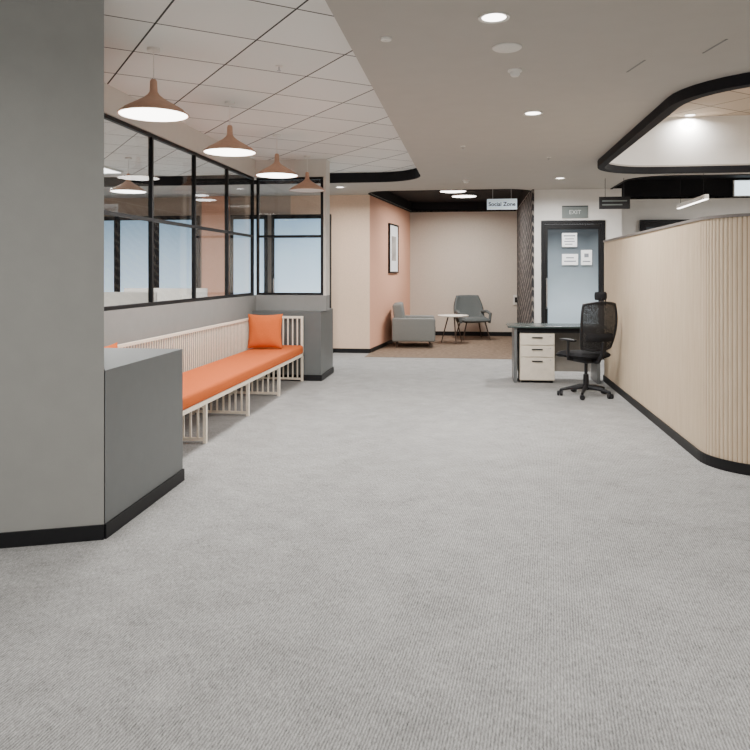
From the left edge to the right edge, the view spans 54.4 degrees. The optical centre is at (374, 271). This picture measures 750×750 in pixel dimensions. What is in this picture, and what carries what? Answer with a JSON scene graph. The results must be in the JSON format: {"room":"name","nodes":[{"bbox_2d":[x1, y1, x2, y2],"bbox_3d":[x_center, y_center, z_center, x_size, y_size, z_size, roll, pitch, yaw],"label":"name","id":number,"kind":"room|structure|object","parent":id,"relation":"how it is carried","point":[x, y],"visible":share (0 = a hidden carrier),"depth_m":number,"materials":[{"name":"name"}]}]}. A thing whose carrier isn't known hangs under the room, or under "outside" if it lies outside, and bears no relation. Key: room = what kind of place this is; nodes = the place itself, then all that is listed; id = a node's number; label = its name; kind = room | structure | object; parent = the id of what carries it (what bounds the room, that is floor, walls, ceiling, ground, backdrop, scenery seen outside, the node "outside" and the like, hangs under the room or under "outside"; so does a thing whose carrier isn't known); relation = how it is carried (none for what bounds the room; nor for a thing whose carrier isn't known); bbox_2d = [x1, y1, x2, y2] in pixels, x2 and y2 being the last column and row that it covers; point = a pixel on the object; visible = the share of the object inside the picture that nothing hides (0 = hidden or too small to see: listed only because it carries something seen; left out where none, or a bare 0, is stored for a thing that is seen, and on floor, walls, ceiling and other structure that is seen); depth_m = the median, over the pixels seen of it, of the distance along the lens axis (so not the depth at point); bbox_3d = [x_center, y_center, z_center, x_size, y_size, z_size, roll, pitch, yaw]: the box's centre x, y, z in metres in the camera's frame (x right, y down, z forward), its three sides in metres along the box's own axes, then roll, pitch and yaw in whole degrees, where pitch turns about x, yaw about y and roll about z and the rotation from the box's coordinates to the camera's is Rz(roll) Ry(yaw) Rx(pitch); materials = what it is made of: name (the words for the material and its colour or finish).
{"room":"office lobby","nodes":[
{"label":"office lobby","id":0,"kind":"room"},
{"bbox_2d":[0,0,103,532],"bbox_3d":[-3.461,-0.040,4.284,4.000,3.000,3.270,0,0,8],"label":"wall column","id":1,"kind":"structure","parent":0,"point":[52,51],"depth_m":3.92,"materials":[{"name":"grey paint"}]},
{"bbox_2d":[0,524,103,548],"bbox_3d":[-3.570,1.420,3.454,4.312,0.080,0.014,0,0,-14],"label":"baseboard","id":2,"kind":"structure","parent":1,"relation":"attached to","point":[91,532],"depth_m":3.91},
{"bbox_2d":[104,348,182,523],"bbox_3d":[-1.728,1.000,4.606,0.650,0.920,1.130,0,0,8],"label":"wall","id":3,"kind":"structure","parent":0,"point":[143,387],"depth_m":4.48,"materials":[{"name":"grey laminate"}]},
{"bbox_2d":[104,469,184,538],"bbox_3d":[-1.409,1.420,4.558,0.014,0.080,1.140,0,0,7],"label":"baseboard","id":4,"kind":"structure","parent":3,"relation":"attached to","point":[113,525],"depth_m":4.44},
{"bbox_2d":[104,295,255,371],"bbox_3d":[-1.993,0.890,7.926,0.120,1.140,4.320,0,0,8],"label":"wall","id":5,"kind":"structure","parent":0,"point":[121,326],"depth_m":7.33,"materials":[{"name":"grey paint"}]},
{"bbox_2d":[104,113,253,310],"bbox_3d":[-1.963,-0.490,7.927,0.040,1.612,4.237,0,0,8],"label":"window","id":6,"kind":"structure","parent":5,"relation":"in","point":[151,137],"depth_m":7.77,"materials":[{"name":"black metal"}]},
{"bbox_2d":[104,83,255,177],"bbox_3d":[-1.993,-1.420,7.926,0.120,0.240,4.320,0,0,8],"label":"wall","id":7,"kind":"structure","parent":0,"point":[179,133],"depth_m":7.40,"materials":[{"name":"paint"}]},
{"bbox_2d":[202,196,229,296],"bbox_3d":[-2.935,0.035,13.450,0.496,2.850,0.119,0,0,8],"label":"pier","id":8,"kind":"object","parent":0,"point":[213,207],"visible":0.5,"depth_m":13.39,"materials":[{"name":"paint"}]},
{"bbox_2d":[104,195,369,348],"bbox_3d":[-3.139,-0.040,13.598,6.160,3.000,0.120,0,0,8],"label":"wall","id":9,"kind":"structure","parent":0,"point":[350,214],"depth_m":13.20,"materials":[{"name":"beige paint"}]},
{"bbox_2d":[104,216,116,291],"bbox_3d":[-5.231,0.210,13.758,0.782,2.500,0.080,0,0,8],"label":"window","id":10,"kind":"structure","parent":9,"relation":"in","point":[110,223],"depth_m":13.72,"materials":[{"name":"blue glass"}]},
{"bbox_2d":[117,216,155,291],"bbox_3d":[-4.453,0.210,13.654,0.750,2.500,0.080,0,0,8],"label":"window","id":11,"kind":"structure","parent":9,"relation":"in","point":[132,234],"depth_m":13.66,"materials":[{"name":"blue glass"}]},
{"bbox_2d":[156,216,199,287],"bbox_3d":[-3.657,0.210,13.547,0.816,2.500,0.080,0,0,8],"label":"window","id":12,"kind":"structure","parent":9,"relation":"in","point":[173,243],"depth_m":13.54,"materials":[{"name":"blue glass"}]},
{"bbox_2d":[230,215,267,294],"bbox_3d":[-2.308,0.210,13.366,0.681,2.500,0.080,0,0,8],"label":"window","id":13,"kind":"structure","parent":9,"relation":"in","point":[239,245],"depth_m":13.37,"materials":[{"name":"blue glass"}]},
{"bbox_2d":[271,214,330,307],"bbox_3d":[-1.339,0.210,13.210,1.094,2.500,0.131,0,0,8],"label":"window","id":14,"kind":"structure","parent":9,"relation":"in","point":[295,262],"depth_m":13.24,"materials":[{"name":"blue glass"}]},
{"bbox_2d":[333,348,369,352],"bbox_3d":[-0.794,1.420,13.216,1.410,0.080,0.014,0,0,8],"label":"baseboard","id":15,"kind":"structure","parent":9,"relation":"attached to","point":[335,350],"depth_m":13.16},
{"bbox_2d":[104,0,415,176],"bbox_3d":[-3.734,-1.560,4.689,7.350,0.040,14.300,0,0,8],"label":"ceiling","id":16,"kind":"structure","parent":0,"point":[322,103],"depth_m":5.87,"materials":[{"name":"white tile"}]},
{"bbox_2d":[104,165,123,172],"bbox_3d":[-4.193,-1.522,10.854,0.640,0.035,0.640,0,0,8],"label":"ceiling light panel","id":17,"kind":"object","parent":16,"relation":"attached to","point":[107,169],"visible":0.21,"depth_m":10.91,"materials":[{"name":"white plastic"}]},
{"bbox_2d":[104,168,119,172],"bbox_3d":[-4.193,-1.508,10.854,0.580,0.005,0.580,0,0,8],"label":"diffuser","id":18,"kind":"object","parent":17,"relation":"attached to","point":[106,170],"depth_m":10.91,"materials":[{"name":"white plastic"}]},
{"bbox_2d":[110,157,146,193],"bbox_3d":[-3.322,-1.310,9.829,0.476,0.460,0.476,0,0,8],"label":"pendant lamp","id":19,"kind":"object","parent":16,"relation":"hanging from","point":[128,187],"visible":1,"depth_m":9.76,"materials":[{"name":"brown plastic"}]},
{"bbox_2d":[111,190,145,192],"bbox_3d":[-3.322,-1.087,9.829,0.456,0.014,0.456,0,0,8],"label":"diffuser","id":20,"kind":"object","parent":19,"relation":"attached to","point":[115,191],"depth_m":9.81,"materials":[{"name":"white plastic"}]},
{"bbox_2d":[117,46,188,121],"bbox_3d":[-1.525,-1.310,5.028,0.476,0.460,0.476,0,0,8],"label":"pendant lamp","id":21,"kind":"object","parent":16,"relation":"hanging from","point":[152,107],"visible":1,"depth_m":4.98,"materials":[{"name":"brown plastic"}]},
{"bbox_2d":[119,108,187,121],"bbox_3d":[-1.525,-1.087,5.028,0.456,0.014,0.456,0,0,8],"label":"diffuser","id":22,"kind":"object","parent":21,"relation":"attached to","point":[141,114],"depth_m":5.01,"materials":[{"name":"white plastic"}]},
{"bbox_2d":[203,101,255,156],"bbox_3d":[-1.313,-1.310,6.603,0.476,0.460,0.476,0,0,8],"label":"pendant lamp","id":23,"kind":"object","parent":16,"relation":"hanging from","point":[229,146],"visible":1,"depth_m":6.54,"materials":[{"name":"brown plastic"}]},
{"bbox_2d":[204,148,254,155],"bbox_3d":[-1.313,-1.087,6.603,0.456,0.014,0.456,0,0,8],"label":"diffuser","id":24,"kind":"object","parent":23,"relation":"attached to","point":[211,151],"depth_m":6.55,"materials":[{"name":"white plastic"}]},
{"bbox_2d":[256,134,297,177],"bbox_3d":[-1.100,-1.310,8.189,0.476,0.460,0.476,0,0,8],"label":"pendant lamp","id":25,"kind":"object","parent":16,"relation":"hanging from","point":[276,170],"visible":1,"depth_m":8.10,"materials":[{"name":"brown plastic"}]},
{"bbox_2d":[257,173,296,177],"bbox_3d":[-1.100,-1.087,8.189,0.456,0.014,0.456,0,0,8],"label":"diffuser","id":26,"kind":"object","parent":25,"relation":"attached to","point":[265,175],"depth_m":8.18,"materials":[{"name":"white plastic"}]},
{"bbox_2d":[289,155,324,192],"bbox_3d":[-0.899,-1.310,9.686,0.476,0.460,0.476,0,0,8],"label":"pendant lamp","id":27,"kind":"object","parent":16,"relation":"hanging from","point":[307,186],"visible":1,"depth_m":9.60,"materials":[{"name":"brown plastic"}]},
{"bbox_2d":[290,189,323,191],"bbox_3d":[-0.899,-1.087,9.686,0.456,0.014,0.456,0,0,8],"label":"diffuser","id":28,"kind":"object","parent":27,"relation":"attached to","point":[293,190],"depth_m":9.68,"materials":[{"name":"white plastic"}]},
{"bbox_2d":[254,159,329,295],"bbox_3d":[-1.198,-0.610,10.129,1.110,1.860,0.240,0,0,8],"label":"wall","id":29,"kind":"structure","parent":0,"point":[316,167],"depth_m":9.98,"materials":[{"name":"paint"}]},
{"bbox_2d":[256,177,322,294],"bbox_3d":[-1.170,-0.490,10.035,0.936,1.612,0.050,0,0,8],"label":"window","id":30,"kind":"structure","parent":29,"relation":"in","point":[258,236],"depth_m":10.04,"materials":[{"name":"black metal"}]},
{"bbox_2d":[252,308,332,374],"bbox_3d":[-1.198,0.995,10.276,1.070,0.930,0.850,0,0,8],"label":"wall","id":31,"kind":"structure","parent":0,"point":[317,325],"depth_m":9.82,"materials":[{"name":"grey laminate"}]},
{"bbox_2d":[256,367,333,380],"bbox_3d":[-1.133,1.420,10.260,0.964,0.080,0.864,0,0,8],"label":"baseboard","id":32,"kind":"structure","parent":31,"relation":"attached to","point":[330,371],"depth_m":9.82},
{"bbox_2d":[256,295,329,310],"bbox_3d":[-1.198,0.425,10.129,1.110,0.210,0.240,0,0,8],"label":"wall","id":33,"kind":"structure","parent":0,"point":[263,302],"depth_m":10.00,"materials":[{"name":"grey paint"}]},
{"bbox_2d":[0,335,749,749],"bbox_3d":[0.449,1.487,7.103,15.000,0.066,20.200,0,0,8],"label":"floor","id":34,"kind":"structure","parent":0,"point":[386,553],"depth_m":3.39,"materials":[{"name":"grey carpet"}]},
{"bbox_2d":[104,292,156,305],"bbox_3d":[-3.561,0.860,9.175,1.400,1.200,0.740,0,0,8],"label":"workstation","id":35,"kind":"object","parent":34,"relation":"on","point":[110,298],"visible":0.05,"depth_m":9.48,"materials":[{"name":"white plastic"}]},
{"bbox_2d":[124,288,206,300],"bbox_3d":[-3.417,0.860,11.376,1.400,1.200,0.740,0,0,8],"label":"workstation","id":36,"kind":"object","parent":34,"relation":"on","point":[163,294],"visible":0.09,"depth_m":11.70,"materials":[{"name":"white plastic"}]},
{"bbox_2d":[118,316,302,443],"bbox_3d":[-1.564,1.025,7.555,0.610,0.870,4.560,0,0,8],"label":"slatted bench","id":37,"kind":"object","parent":34,"relation":"on","point":[191,410],"visible":0.4,"depth_m":7.56,"materials":[{"name":"beige wood"}]},
{"bbox_2d":[183,345,302,409],"bbox_3d":[-1.538,1.032,7.542,0.575,0.114,4.500,0,0,8],"label":"seat cushion","id":38,"kind":"object","parent":37,"relation":"on","point":[201,383],"visible":0.4,"depth_m":7.30,"materials":[{"name":"orange fabric"}]},
{"bbox_2d":[104,342,117,347],"bbox_3d":[-2.048,0.762,5.557,0.101,0.419,0.421,0,0,3],"label":"throw pillow","id":39,"kind":"object","parent":38,"relation":"on","point":[114,345],"visible":0.05,"depth_m":5.67,"materials":[{"name":"orange fabric"}]},
{"bbox_2d":[247,314,282,348],"bbox_3d":[-1.390,0.749,9.231,0.441,0.435,0.173,0,0,-3],"label":"throw pillow","id":40,"kind":"object","parent":38,"relation":"on","point":[264,330],"visible":1,"depth_m":9.17,"materials":[{"name":"orange fabric"}]},
{"bbox_2d":[392,302,435,347],"bbox_3d":[0.774,1.031,14.446,0.840,0.852,0.990,0,0,4],"label":"armchair","id":41,"kind":"object","parent":34,"relation":"on","point":[405,328],"visible":1,"depth_m":13.96,"materials":[{"name":"grey fabric"}]},
{"bbox_2d":[437,314,468,343],"bbox_3d":[1.600,1.169,14.970,0.640,0.575,0.640,0,0,-10],"label":"side table","id":42,"kind":"object","parent":34,"relation":"on","point":[440,315],"visible":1,"depth_m":14.90,"materials":[{"name":"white wood"}]},
{"bbox_2d":[454,295,491,339],"bbox_3d":[2.101,0.984,15.879,0.750,0.948,0.828,0,0,-8],"label":"lounge chair","id":43,"kind":"object","parent":34,"relation":"on","point":[471,305],"visible":0.97,"depth_m":16.12,"materials":[{"name":"fabric"}]},
{"bbox_2d":[462,316,486,319],"bbox_3d":[2.121,1.014,15.745,0.500,0.080,0.530,0,0,-8],"label":"seat cushion","id":44,"kind":"object","parent":43,"relation":"on","point":[473,317],"depth_m":15.52,"materials":[{"name":"fabric"}]},
{"bbox_2d":[518,333,554,382],"bbox_3d":[2.158,1.135,9.786,0.450,0.650,0.428,0,0,8],"label":"drawer pedestal","id":45,"kind":"object","parent":34,"relation":"on","point":[536,351],"visible":1,"depth_m":9.60,"materials":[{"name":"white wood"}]},
{"bbox_2d":[506,323,606,383],"bbox_3d":[2.416,1.085,9.816,1.264,0.750,0.600,0,0,8],"label":"office desk","id":46,"kind":"object","parent":34,"relation":"on","point":[561,330],"visible":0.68,"depth_m":9.87,"materials":[{"name":"grey metal"}]},
{"bbox_2d":[556,292,617,399],"bbox_3d":[2.490,0.843,8.608,0.641,1.235,0.641,0,0,-24],"label":"office chair","id":47,"kind":"object","parent":34,"relation":"on","point":[586,355],"visible":1,"depth_m":8.37,"materials":[{"name":"black plastic"}]},
{"bbox_2d":[370,195,409,347],"bbox_3d":[0.270,0.035,15.007,0.179,2.850,3.820,0,0,14],"label":"wall","id":48,"kind":"structure","parent":0,"point":[386,289],"depth_m":14.28,"materials":[{"name":"paint"}]},
{"bbox_2d":[370,340,393,352],"bbox_3d":[0.364,1.420,14.984,0.014,0.080,3.821,0,0,14],"label":"baseboard","id":49,"kind":"structure","parent":48,"relation":"attached to","point":[382,345],"depth_m":13.93,"materials":[{"name":"black plastic"}]},
{"bbox_2d":[388,223,398,272],"bbox_3d":[0.384,-0.480,15.002,0.037,1.000,0.860,0,0,14],"label":"framed picture","id":50,"kind":"object","parent":48,"relation":"attached to","point":[393,230],"visible":1,"depth_m":14.96,"materials":[{"name":"white paper"}]},
{"bbox_2d":[392,236,395,260],"bbox_3d":[0.389,-0.480,15.001,0.002,0.500,0.440,0,0,14],"label":"print","id":51,"kind":"object","parent":50,"relation":"attached to","point":[393,237],"depth_m":15.00},
{"bbox_2d":[368,189,530,211],"bbox_3d":[1.532,-1.489,14.540,2.852,0.222,4.390,0,0,8],"label":"trim","id":52,"kind":"structure","parent":48,"relation":"attached to","point":[386,195],"depth_m":16.61,"materials":[{"name":"black paint"}]},
{"bbox_2d":[104,0,749,211],"bbox_3d":[0.449,-1.400,7.103,15.000,0.020,20.200,0,0,8],"label":"ceiling","id":53,"kind":"structure","parent":0,"point":[440,82],"depth_m":5.19,"materials":[{"name":"beige paint"}]},
{"bbox_2d":[104,168,419,186],"bbox_3d":[-2.823,-1.463,11.634,7.284,0.154,0.636,0,0,13],"label":"trim","id":54,"kind":"structure","parent":53,"relation":"attached to","point":[368,177],"depth_m":11.56,"materials":[{"name":"black paint"}]},
{"bbox_2d":[380,36,391,41],"bbox_3d":[0.065,-1.381,4.336,0.070,0.017,0.070,0,0,8],"label":"ceiling sensor","id":55,"kind":"object","parent":53,"relation":"attached to","point":[384,38],"visible":1,"depth_m":4.32,"materials":[{"name":"white plastic"}]},
{"bbox_2d":[478,12,509,23],"bbox_3d":[0.649,-1.385,3.979,0.170,0.007,0.170,0,0,8],"label":"recessed light","id":56,"kind":"object","parent":53,"relation":"in","point":[490,17],"visible":1,"depth_m":3.98,"materials":[{"name":"white plastic"}]},
{"bbox_2d":[487,188,516,209],"bbox_3d":[2.092,-1.210,12.027,0.487,0.360,0.028,0,0,8],"label":"hanging sign","id":57,"kind":"object","parent":53,"relation":"hanging from","point":[492,204],"visible":1,"depth_m":12.02,"materials":[{"name":"metal"}]},
{"bbox_2d":[492,43,521,52],"bbox_3d":[0.816,-1.381,4.510,0.180,0.017,0.180,0,0,8],"label":"ceiling speaker","id":58,"kind":"object","parent":53,"relation":"attached to","point":[502,47],"visible":1,"depth_m":4.48,"materials":[{"name":"white plastic"}]},
{"bbox_2d":[508,68,521,76],"bbox_3d":[0.963,-1.366,5.023,0.100,0.046,0.100,0,0,8],"label":"smoke detector","id":59,"kind":"object","parent":53,"relation":"attached to","point":[514,72],"visible":1,"depth_m":5.00,"materials":[{"name":"white plastic"}]},
{"bbox_2d":[523,111,542,115],"bbox_3d":[1.381,-1.385,6.382,0.170,0.007,0.170,0,0,8],"label":"recessed light","id":60,"kind":"object","parent":53,"relation":"in","point":[529,113],"visible":1,"depth_m":6.39,"materials":[{"name":"white plastic"}]},
{"bbox_2d":[599,178,629,208],"bbox_3d":[3.550,-1.162,10.824,0.444,0.456,0.028,0,0,8],"label":"hanging sign","id":61,"kind":"object","parent":53,"relation":"hanging from","point":[623,202],"visible":1,"depth_m":10.81,"materials":[{"name":"black plastic"}]},
{"bbox_2d":[627,60,645,71],"bbox_3d":[1.761,-1.389,4.930,0.012,0.003,0.288,0,0,-4],"label":"ceiling air slot","id":62,"kind":"object","parent":53,"relation":"attached to","point":[643,60],"visible":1,"depth_m":4.92,"materials":[{"name":"grey paint"}]},
{"bbox_2d":[597,72,749,173],"bbox_3d":[4.501,-1.347,7.150,3.950,0.085,4.900,0,0,8],"label":"trim","id":63,"kind":"structure","parent":53,"relation":"attached to","point":[681,97],"depth_m":6.73,"materials":[{"name":"black paint"}]},
{"bbox_2d":[610,115,749,164],"bbox_3d":[4.501,-1.725,7.150,3.840,0.630,4.790,0,0,8],"label":"ceiling recess","id":64,"kind":"structure","parent":53,"relation":"attached to","point":[695,140],"depth_m":9.57,"materials":[{"name":"white paint"}]},
{"bbox_2d":[703,39,727,52],"bbox_3d":[2.091,-1.389,4.494,0.012,0.003,0.279,0,0,-4],"label":"ceiling air slot","id":65,"kind":"object","parent":53,"relation":"attached to","point":[725,39],"visible":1,"depth_m":4.48,"materials":[{"name":"grey paint"}]},
{"bbox_2d":[391,190,522,202],"bbox_3d":[1.391,-1.620,14.494,3.300,0.040,4.700,0,0,8],"label":"ceiling","id":66,"kind":"structure","parent":0,"point":[482,195],"depth_m":15.27,"materials":[{"name":"black paint"}]},
{"bbox_2d":[440,191,465,192],"bbox_3d":[1.521,-1.585,14.237,0.520,0.030,0.520,0,0,8],"label":"recessed light","id":67,"kind":"object","parent":66,"relation":"in","point":[440,191],"visible":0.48,"depth_m":14.24,"materials":[{"name":"white plastic"}]},
{"bbox_2d":[451,194,476,197],"bbox_3d":[1.851,-1.585,15.180,0.520,0.030,0.520,0,0,8],"label":"recessed light","id":68,"kind":"object","parent":66,"relation":"in","point":[454,195],"visible":1,"depth_m":15.06,"materials":[{"name":"white plastic"}]},
{"bbox_2d":[452,195,475,197],"bbox_3d":[1.851,-1.575,15.180,0.500,0.010,0.500,0,0,8],"label":"diffuser","id":69,"kind":"object","parent":68,"relation":"attached to","point":[456,196],"depth_m":15.18,"materials":[{"name":"white plastic"}]},
{"bbox_2d":[410,211,516,331],"bbox_3d":[2.035,0.035,16.738,2.820,2.850,0.120,0,0,8],"label":"wall","id":70,"kind":"structure","parent":0,"point":[452,254],"depth_m":16.68,"materials":[{"name":"beige paint"}]},
{"bbox_2d":[435,331,511,335],"bbox_3d":[2.011,1.410,16.672,2.390,0.100,0.014,0,0,8],"label":"baseboard","id":71,"kind":"structure","parent":70,"relation":"attached to","point":[447,333],"depth_m":16.64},
{"bbox_2d":[513,295,516,304],"bbox_3d":[3.199,0.630,16.503,0.140,0.220,0.032,0,0,8],"label":"switch panel","id":72,"kind":"object","parent":70,"relation":"attached to","point":[514,296],"visible":0.56,"depth_m":16.50,"materials":[{"name":"white plastic"}]},
{"bbox_2d":[517,188,621,322],"bbox_3d":[3.651,0.035,14.291,1.465,2.850,4.260,0,0,8],"label":"wall","id":73,"kind":"structure","parent":0,"point":[548,204],"depth_m":12.32,"materials":[{"name":"white paint"}]},
{"bbox_2d":[541,220,604,359],"bbox_3d":[3.321,0.300,12.242,1.047,2.320,0.131,0,0,8],"label":"door","id":74,"kind":"structure","parent":73,"relation":"in","point":[564,288],"depth_m":12.27,"materials":[{"name":"clear glass"}]},
{"bbox_2d":[562,233,576,246],"bbox_3d":[3.260,-0.536,12.234,0.245,0.235,0.004,0,0,8],"label":"paper notice","id":75,"kind":"object","parent":74,"relation":"attached to","point":[568,239],"visible":1,"depth_m":12.23,"materials":[{"name":"grey"}]},
{"bbox_2d":[564,235,574,244],"bbox_3d":[3.259,-0.537,12.233,0.186,0.157,0.001,0,0,8],"label":"print","id":76,"kind":"object","parent":75,"relation":"attached to","point":[568,239],"depth_m":12.23,"materials":[{"name":"grey"}]},
{"bbox_2d":[562,254,577,264],"bbox_3d":[3.268,-0.209,12.233,0.261,0.184,0.004,0,0,8],"label":"paper notice","id":77,"kind":"object","parent":74,"relation":"attached to","point":[567,259],"visible":1,"depth_m":12.23,"materials":[{"name":"grey"}]},
{"bbox_2d":[581,250,591,264],"bbox_3d":[3.534,-0.242,12.197,0.178,0.251,0.004,0,0,8],"label":"paper notice","id":78,"kind":"object","parent":74,"relation":"attached to","point":[586,255],"visible":1,"depth_m":12.20,"materials":[{"name":"grey"}]},
{"bbox_2d":[562,206,587,217],"bbox_3d":[3.350,-1.007,12.229,0.424,0.205,0.028,0,0,8],"label":"exit sign","id":79,"kind":"object","parent":73,"relation":"attached to","point":[567,211],"visible":1,"depth_m":12.21,"materials":[{"name":"black plastic"}]},
{"bbox_2d":[611,174,749,198],"bbox_3d":[5.998,-1.559,11.983,4.160,0.362,3.410,0,0,8],"label":"trim","id":80,"kind":"structure","parent":73,"relation":"attached to","point":[691,188],"depth_m":13.70,"materials":[{"name":"black paint"}]},
{"bbox_2d":[733,180,749,196],"bbox_3d":[7.055,-1.550,13.468,0.840,0.300,0.046,0,0,8],"label":"light panel","id":81,"kind":"object","parent":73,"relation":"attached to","point":[740,187],"visible":1,"depth_m":13.48,"materials":[{"name":"white plastic"}]},
{"bbox_2d":[603,213,749,475],"bbox_3d":[4.976,0.519,7.278,4.472,1.882,4.794,0,0,8],"label":"wall partition","id":82,"kind":"structure","parent":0,"point":[679,351],"depth_m":6.00,"materials":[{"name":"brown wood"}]},
{"bbox_2d":[622,198,749,235],"bbox_3d":[6.624,0.035,13.791,4.540,2.850,0.100,0,0,8],"label":"wall","id":83,"kind":"structure","parent":0,"point":[640,209],"depth_m":13.87,"materials":[{"name":"white paint"}]},
{"bbox_2d":[640,219,689,231],"bbox_3d":[5.493,0.235,13.832,0.908,2.450,0.080,0,0,8],"label":"door","id":84,"kind":"structure","parent":83,"relation":"in","point":[644,224],"depth_m":13.83,"materials":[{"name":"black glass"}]},
{"bbox_2d":[632,175,749,179],"bbox_3d":[5.994,-1.760,11.959,4.500,0.040,3.700,0,0,8],"label":"ceiling","id":85,"kind":"structure","parent":0,"point":[727,176],"depth_m":13.44,"materials":[{"name":"black paint"}]},
{"bbox_2d":[676,173,708,208],"bbox_3d":[4.443,-1.344,10.250,0.051,0.792,1.500,0,0,9],"label":"linear pendant","id":86,"kind":"object","parent":85,"relation":"hanging from","point":[703,197],"visible":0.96,"depth_m":10.11,"materials":[{"name":"white plastic"}]},
{"bbox_2d":[677,199,707,208],"bbox_3d":[4.443,-0.951,10.250,0.040,0.005,1.480,0,0,9],"label":"diffuser","id":87,"kind":"object","parent":86,"relation":"attached to","point":[694,201],"depth_m":10.26,"materials":[{"name":"white plastic"}]},
{"bbox_2d":[668,87,749,116],"bbox_3d":[4.487,-2.060,7.116,4.200,0.040,5.300,0,0,8],"label":"ceiling","id":88,"kind":"structure","parent":0,"point":[733,102],"depth_m":8.94,"materials":[{"name":"white tile"}]},
{"bbox_2d":[684,114,695,116],"bbox_3d":[4.093,-2.035,9.485,0.150,0.007,0.150,0,0,8],"label":"recessed light","id":89,"kind":"object","parent":88,"relation":"in","point":[686,115],"visible":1,"depth_m":9.50,"materials":[{"name":"white plastic"}]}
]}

